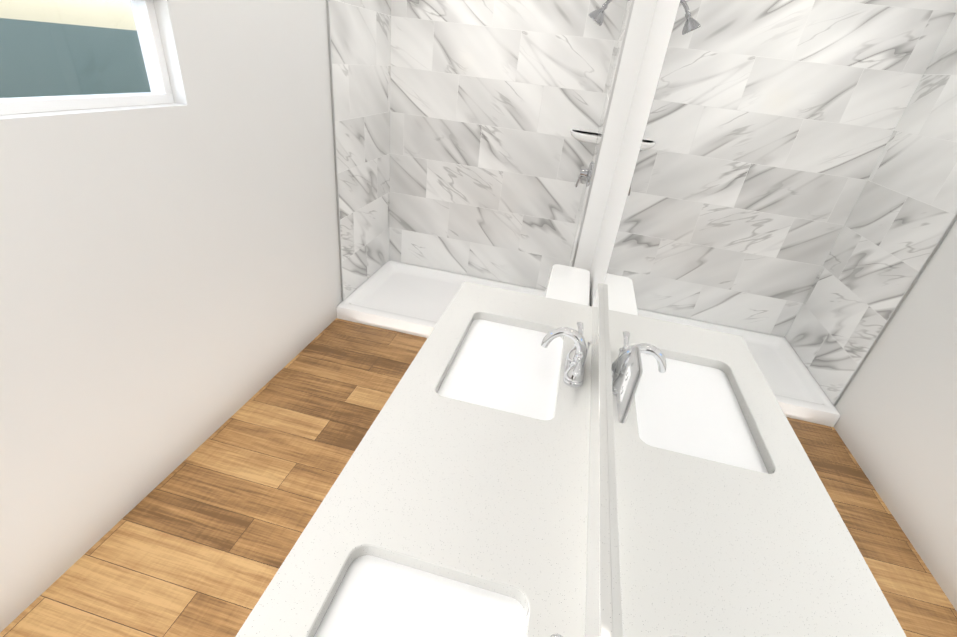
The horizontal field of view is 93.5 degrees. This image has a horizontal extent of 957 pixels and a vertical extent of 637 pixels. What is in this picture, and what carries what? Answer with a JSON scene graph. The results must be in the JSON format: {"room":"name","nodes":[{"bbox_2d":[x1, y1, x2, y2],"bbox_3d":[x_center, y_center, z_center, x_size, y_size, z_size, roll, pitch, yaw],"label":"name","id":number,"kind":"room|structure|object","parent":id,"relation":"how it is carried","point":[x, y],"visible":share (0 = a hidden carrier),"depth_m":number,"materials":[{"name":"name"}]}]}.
{"room":"bathroom","nodes":[
{"label":"bathroom","id":0,"kind":"room"},
{"bbox_2d":[0,0,341,632],"bbox_3d":[-1.273,-0.434,1.466,0.150,2.440,4.602,12,30,8],"label":"wall","id":1,"kind":"structure","parent":0,"point":[170,291],"depth_m":1.69,"materials":[{"name":"white paint"}]},
{"bbox_2d":[0,0,173,114],"bbox_3d":[-1.288,-0.681,1.090,0.060,0.344,1.209,12,30,8],"label":"window","id":2,"kind":"structure","parent":1,"relation":"in","point":[151,44],"depth_m":1.48,"materials":[{"name":"white plastic"}]},
{"bbox_2d":[326,0,343,300],"bbox_3d":[-0.859,-1.138,2.674,0.012,2.340,0.008,12,30,8],"label":"trim","id":3,"kind":"structure","parent":1,"relation":"attached to","point":[333,113],"depth_m":2.70,"materials":[{"name":"silver metal"}]},
{"bbox_2d":[329,0,390,299],"bbox_3d":[-0.762,-1.335,3.038,0.012,2.340,0.842,12,30,8],"label":"wall tile","id":4,"kind":"structure","parent":1,"relation":"attached to","point":[361,45],"depth_m":3.04,"materials":[{"name":"white tile"}]},
{"bbox_2d":[0,318,426,636],"bbox_3d":[-0.531,0.826,1.955,1.952,0.060,4.902,12,30,8],"label":"floor","id":5,"kind":"structure","parent":0,"point":[201,540],"depth_m":1.85,"materials":[{"name":"brown wood"}]},
{"bbox_2d":[235,281,612,636],"bbox_3d":[-0.074,0.702,1.193,0.585,1.005,1.991,12,30,8],"label":"bathroom vanity","id":6,"kind":"object","parent":5,"relation":"on","point":[467,495],"visible":0.98,"depth_m":0.94,"materials":[{"name":"quartz"},{"name":"painted wood"},{"name":"porcelain"}]},
{"bbox_2d":[550,634,562,636],"bbox_3d":[0.043,0.542,0.546,0.147,0.146,0.306,12,30,8],"label":"faucet","id":7,"kind":"object","parent":6,"relation":"on","point":[555,635],"visible":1,"depth_m":0.66,"materials":[{"name":"silver metal"}]},
{"bbox_2d":[541,322,590,387],"bbox_3d":[0.263,0.092,1.373,0.147,0.146,0.306,12,30,8],"label":"faucet","id":8,"kind":"object","parent":6,"relation":"on","point":[575,360],"visible":1,"depth_m":1.34,"materials":[{"name":"silver metal"}]},
{"bbox_2d":[336,260,545,337],"bbox_3d":[-0.155,-0.105,3.490,1.550,0.098,0.935,12,30,8],"label":"shower pan","id":9,"kind":"object","parent":5,"relation":"on","point":[411,299],"visible":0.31,"depth_m":3.52,"materials":[{"name":"white plastic"}]},
{"bbox_2d":[545,264,590,305],"bbox_3d":[0.157,0.112,2.482,0.738,0.792,0.460,12,30,8],"label":"toilet","id":10,"kind":"object","parent":5,"relation":"on","point":[569,284],"depth_m":2.23,"materials":[{"name":"white ceramic"}]},
{"bbox_2d":[391,260,545,290],"bbox_3d":[0.066,-1.372,3.378,1.802,2.440,0.150,12,30,8],"label":"wall","id":11,"kind":"structure","parent":0,"point":[468,275],"depth_m":3.88,"materials":[{"name":"white paint"}]},
{"bbox_2d":[389,0,626,289],"bbox_3d":[0.078,-1.373,3.280,1.530,2.340,0.012,12,30,8],"label":"wall tile","id":12,"kind":"structure","parent":11,"relation":"attached to","point":[493,103],"depth_m":3.27,"materials":[{"name":"white tile"}]},
{"bbox_2d":[574,0,656,271],"bbox_3d":[0.772,-0.955,2.803,0.098,2.440,0.902,12,30,8],"label":"wall","id":13,"kind":"structure","parent":0,"point":[641,18],"depth_m":2.28,"materials":[{"name":"white paint"}]},
{"bbox_2d":[568,0,631,266],"bbox_3d":[0.725,-1.011,2.790,0.012,2.340,0.894,12,30,8],"label":"wall tile","id":14,"kind":"structure","parent":13,"relation":"attached to","point":[616,57],"depth_m":2.66,"materials":[{"name":"white tile"}]},
{"bbox_2d":[570,130,596,143],"bbox_3d":[0.712,-1.238,3.069,0.185,0.052,0.185,12,30,8],"label":"soap shelf","id":15,"kind":"object","parent":14,"relation":"attached to","point":[587,137],"visible":1,"depth_m":3.02,"materials":[{"name":"white ceramic"}]},
{"bbox_2d":[575,161,591,186],"bbox_3d":[0.687,-0.942,2.943,0.075,0.184,0.164,12,30,8],"label":"shower valve","id":16,"kind":"object","parent":14,"relation":"attached to","point":[584,173],"visible":1,"depth_m":2.92,"materials":[{"name":"silver metal"}]},
{"bbox_2d":[588,0,627,25],"bbox_3d":[0.722,-1.735,2.502,0.199,0.191,0.094,12,30,8],"label":"shower head","id":17,"kind":"object","parent":14,"relation":"attached to","point":[596,16],"visible":1,"depth_m":2.50},
{"bbox_2d":[572,0,634,266],"bbox_3d":[0.622,-0.801,2.404,0.012,2.340,0.008,12,30,8],"label":"trim","id":18,"kind":"structure","parent":13,"relation":"attached to","point":[608,107],"depth_m":2.29,"materials":[{"name":"silver metal"}]},
{"bbox_2d":[590,0,679,305],"bbox_3d":[0.472,-0.069,1.202,0.150,2.440,4.902,12,30,8],"label":"wall","id":19,"kind":"structure","parent":0,"point":[663,20],"depth_m":1.84,"materials":[{"name":"white paint"}]},
{"bbox_2d":[604,0,956,636],"bbox_3d":[0.315,-0.143,0.627,0.014,1.082,1.956,12,30,8],"label":"mirror","id":20,"kind":"object","parent":19,"relation":"attached to","point":[780,299],"visible":1,"depth_m":0.35,"materials":[{"name":"white mirror"}]},
{"bbox_2d":[616,346,639,422],"bbox_3d":[0.295,0.131,0.897,0.008,0.132,0.088,12,30,8],"label":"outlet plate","id":21,"kind":"object","parent":20,"relation":"attached to","point":[631,376],"depth_m":0.87,"materials":[{"name":"grey metal"}]},
{"label":"outside","id":22,"kind":"structure","parent":0,"visible":0},
{"bbox_2d":[0,18,150,97],"bbox_3d":[-38.135,-11.162,15.453,79.078,0.100,140.000,12,30,8],"label":"ground","id":23,"kind":"structure","parent":22,"point":[26,75],"depth_m":20.65,"materials":[{"name":"green"}]}
]}

